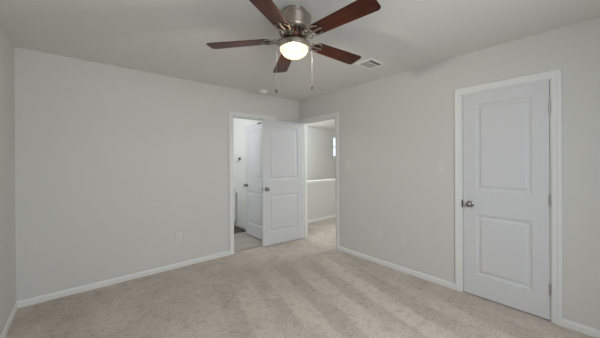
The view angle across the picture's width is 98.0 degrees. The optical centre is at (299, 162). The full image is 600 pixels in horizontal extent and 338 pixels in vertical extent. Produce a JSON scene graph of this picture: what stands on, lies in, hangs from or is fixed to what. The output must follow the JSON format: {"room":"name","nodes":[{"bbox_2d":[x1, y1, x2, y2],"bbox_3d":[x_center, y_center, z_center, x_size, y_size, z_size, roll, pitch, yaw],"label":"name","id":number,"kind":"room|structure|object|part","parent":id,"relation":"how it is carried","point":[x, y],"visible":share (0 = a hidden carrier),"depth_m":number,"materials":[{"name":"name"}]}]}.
{"room":"empty bedroom","nodes":[
{"label":"empty bedroom","id":0,"kind":"room"},
{"bbox_2d":[0,23,15,335],"bbox_3d":[-1.337,0.144,0.779,0.115,2.445,4.250,0,0,-40],"label":"wall","id":1,"kind":"structure","parent":0,"point":[7,103],"depth_m":2.16,"materials":[{"name":"grey paint"}]},
{"bbox_2d":[0,302,17,337],"bbox_3d":[-1.282,1.335,0.824,0.012,0.062,4.250,0,0,-40],"label":"baseboard","id":2,"kind":"structure","parent":1,"relation":"attached to","point":[11,317],"depth_m":2.17,"materials":[{"name":"white paint"}]},
{"bbox_2d":[14,47,298,301],"bbox_3d":[-1.418,0.136,3.569,3.593,2.445,0.115,0,0,-40],"label":"wall","id":3,"kind":"structure","parent":0,"point":[112,163],"depth_m":2.93,"materials":[{"name":"grey paint"}]},
{"bbox_2d":[17,250,229,307],"bbox_3d":[-1.841,1.331,3.126,2.130,0.062,0.012,0,0,-40],"label":"baseboard","id":4,"kind":"structure","parent":3,"relation":"attached to","point":[63,293],"depth_m":2.91,"materials":[{"name":"white paint"}]},
{"bbox_2d":[176,232,181,241],"bbox_3d":[-1.564,0.967,3.363,0.072,0.116,0.009,0,0,-40],"label":"wall outlet","id":5,"kind":"object","parent":3,"relation":"attached to","point":[178,235],"visible":1,"depth_m":3.36,"materials":[{"name":"grey plastic"}]},
{"bbox_2d":[229,111,275,254],"bbox_3d":[-0.753,0.302,4.119,0.826,2.103,0.132,0,0,-40],"label":"trim","id":6,"kind":"structure","parent":3,"relation":"attached to","point":[232,114],"depth_m":3.84,"materials":[{"name":"white paint"}]},
{"bbox_2d":[243,122,261,239],"bbox_3d":[-0.787,0.328,4.663,0.175,2.024,0.733,0,0,-40],"label":"door","id":7,"kind":"structure","parent":3,"relation":"in","point":[253,133],"depth_m":4.69,"materials":[{"name":"grey paint"}]},
{"bbox_2d":[233,118,260,225],"bbox_3d":[-1.104,0.130,5.326,0.115,2.445,2.165,0,0,-40],"label":"wall","id":8,"kind":"structure","parent":0,"point":[239,125],"depth_m":5.39,"materials":[{"name":"white paint"}]},
{"bbox_2d":[236,223,245,229],"bbox_3d":[-0.894,1.321,4.991,0.012,0.062,1.385,0,0,-40],"label":"baseboard","id":9,"kind":"structure","parent":8,"relation":"attached to","point":[237,224],"depth_m":5.35,"materials":[{"name":"white paint"}]},
{"bbox_2d":[0,0,599,129],"bbox_3d":[0.880,-1.152,4.479,8.293,0.100,7.265,0,0,-40],"label":"ceiling","id":10,"kind":"structure","parent":0,"point":[170,38],"depth_m":2.21,"materials":[{"name":"white paint"}]},
{"bbox_2d":[206,0,380,92],"bbox_3d":[-0.005,-0.794,1.889,1.231,0.590,1.241,0,0,-40],"label":"ceiling fan","id":11,"kind":"object","parent":10,"relation":"hanging from","point":[293,24],"visible":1,"depth_m":1.79,"materials":[{"name":"brown wood"}]},
{"bbox_3d":[-0.450,-0.876,1.935,0.469,0.006,0.140,-2,8,7],"label":"blade","id":12,"kind":"part","parent":11,"relation":"part of","materials":[{"name":"brown wood"}]},
{"bbox_3d":[-0.188,-0.888,1.505,0.140,0.006,0.469,9,3,21],"label":"blade","id":13,"kind":"part","parent":11,"relation":"part of","materials":[{"name":"brown wood"}]},
{"bbox_3d":[-0.159,-0.695,1.888,0.026,0.326,0.008,0,0,-7],"label":"pull chain","id":14,"kind":"part","parent":11,"relation":"part of","materials":[{"name":"silver metal"}]},
{"bbox_3d":[-0.141,-0.873,2.286,0.140,0.006,0.469,-10,0,-14],"label":"blade","id":15,"kind":"part","parent":11,"relation":"part of","materials":[{"name":"brown wood"}]},
{"bbox_3d":[-0.042,-0.786,1.888,0.198,0.068,0.198,0,0,-40],"label":"lamp shade","id":16,"kind":"part","parent":11,"relation":"part of","materials":[{"name":"white glass"}]},
{"bbox_3d":[0.294,-0.878,2.120,0.469,0.006,0.140,1,-11,-34],"label":"blade","id":17,"kind":"part","parent":11,"relation":"part of","materials":[{"name":"brown wood"}]},
{"bbox_3d":[0.257,-0.892,1.609,0.469,0.006,0.140,-1,-10,43],"label":"blade","id":18,"kind":"part","parent":11,"relation":"part of","materials":[{"name":"brown wood"}]},
{"bbox_2d":[355,58,384,69],"bbox_3d":[0.786,-1.093,2.916,0.270,0.008,0.216,0,0,-40],"label":"ceiling vent","id":19,"kind":"object","parent":10,"relation":"in","point":[370,63],"visible":1,"depth_m":2.91,"materials":[{"name":"white metal"}]},
{"bbox_2d":[6,217,594,337],"bbox_3d":[0.888,1.403,4.415,8.193,0.120,7.165,0,0,-40],"label":"floor","id":20,"kind":"structure","parent":0,"point":[306,287],"depth_m":2.46,"materials":[{"name":"carpet"}]},
{"bbox_2d":[234,191,236,224],"bbox_3d":[-1.992,0.992,5.301,1.275,0.730,0.565,0,0,-40],"label":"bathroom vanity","id":21,"kind":"object","parent":20,"relation":"on","point":[235,192],"visible":0.13,"depth_m":5.49,"materials":[{"name":"white wood"}]},
{"bbox_3d":[-1.516,0.959,5.372,0.405,0.570,0.019,0,0,-40],"label":"cabinet door","id":22,"kind":"part","parent":21,"relation":"part of","materials":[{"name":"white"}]},
{"bbox_2d":[234,226,245,233],"bbox_3d":[-1.503,1.351,5.023,0.840,0.012,0.490,0,0,-40],"label":"bath mat","id":23,"kind":"object","parent":20,"relation":"on","point":[237,229],"visible":0.24,"depth_m":5.12,"materials":[{"name":"grey fabric"}]},
{"bbox_2d":[307,127,334,180],"bbox_3d":[-0.102,0.116,8.075,4.965,2.445,0.100,0,0,-40],"label":"wall","id":24,"kind":"structure","parent":0,"point":[320,162],"depth_m":8.67,"materials":[{"name":"grey paint"}]},
{"bbox_2d":[332,136,334,157],"bbox_3d":[1.403,-0.524,9.321,0.850,0.740,0.125,0,0,-40],"label":"window","id":25,"kind":"structure","parent":24,"relation":"in","point":[333,136],"depth_m":9.15,"materials":[{"name":"white paint"}]},
{"bbox_2d":[307,182,335,219],"bbox_3d":[1.126,0.888,6.630,4.965,0.895,0.110,0,0,-40],"label":"wall","id":26,"kind":"structure","parent":0,"point":[321,197],"depth_m":6.03,"materials":[{"name":"grey paint"}]},
{"bbox_2d":[307,179,334,183],"bbox_3d":[1.123,0.442,6.629,4.965,0.057,0.166,0,0,-40],"label":"trim","id":27,"kind":"structure","parent":26,"relation":"attached to","point":[323,180],"depth_m":5.98,"materials":[{"name":"white paint"}]},
{"bbox_2d":[307,215,335,222],"bbox_3d":[1.167,1.304,6.585,4.965,0.062,0.012,0,0,-40],"label":"baseboard","id":28,"kind":"structure","parent":26,"relation":"attached to","point":[331,216],"depth_m":6.01,"materials":[{"name":"white paint"}]},
{"bbox_2d":[299,17,599,329],"bbox_3d":[1.370,0.122,3.143,0.115,2.445,4.365,0,0,-40],"label":"wall","id":29,"kind":"structure","parent":0,"point":[394,129],"depth_m":2.87,"materials":[{"name":"grey paint"}]},
{"bbox_2d":[261,119,302,246],"bbox_3d":[-0.278,0.329,4.368,0.813,2.018,0.175,0,0,-37],"label":"door","id":30,"kind":"structure","parent":29,"relation":"in","point":[282,141],"depth_m":4.33,"materials":[{"name":"grey paint"}]},
{"bbox_2d":[299,112,338,250],"bbox_3d":[0.333,0.295,4.358,0.132,2.103,0.928,0,0,-40],"label":"trim","id":31,"kind":"structure","parent":29,"relation":"attached to","point":[327,117],"depth_m":4.27,"materials":[{"name":"white paint"}]},
{"bbox_2d":[378,228,382,236],"bbox_3d":[1.055,0.927,3.427,0.009,0.116,0.072,0,0,-40],"label":"wall outlet","id":32,"kind":"object","parent":29,"relation":"attached to","point":[380,230],"visible":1,"depth_m":3.42,"materials":[{"name":"grey plastic"}]},
{"bbox_2d":[339,246,454,289],"bbox_3d":[1.115,1.314,3.357,0.012,0.062,1.609,0,0,-40],"label":"baseboard","id":33,"kind":"structure","parent":29,"relation":"attached to","point":[445,283],"depth_m":3.19,"materials":[{"name":"white paint"}]},
{"bbox_2d":[401,233,406,242],"bbox_3d":[1.266,0.927,3.178,0.009,0.116,0.072,0,0,-40],"label":"wall outlet","id":34,"kind":"object","parent":29,"relation":"attached to","point":[403,235],"visible":1,"depth_m":3.17,"materials":[{"name":"grey plastic"}]},
{"bbox_2d":[463,80,550,319],"bbox_3d":[1.877,0.322,2.429,0.105,2.018,0.663,0,0,-40],"label":"door","id":35,"kind":"structure","parent":29,"relation":"in","point":[507,197],"depth_m":2.40,"materials":[{"name":"grey paint"}]},
{"bbox_3d":[1.696,0.424,2.616,0.070,0.066,0.066,0,0,-40],"label":"knob","id":36,"kind":"part","parent":35,"relation":"part of","materials":[{"name":"grey metal"}]},
{"bbox_2d":[454,69,562,325],"bbox_3d":[1.928,0.291,2.471,0.132,2.103,0.797,0,0,-40],"label":"trim","id":37,"kind":"structure","parent":29,"relation":"attached to","point":[554,76],"depth_m":2.19,"materials":[{"name":"white paint"}]},
{"bbox_2d":[562,318,599,337],"bbox_3d":[2.443,1.311,1.786,0.012,0.062,0.911,0,0,-40],"label":"baseboard","id":38,"kind":"structure","parent":29,"relation":"attached to","point":[593,332],"depth_m":2.05,"materials":[{"name":"white paint"}]}
]}

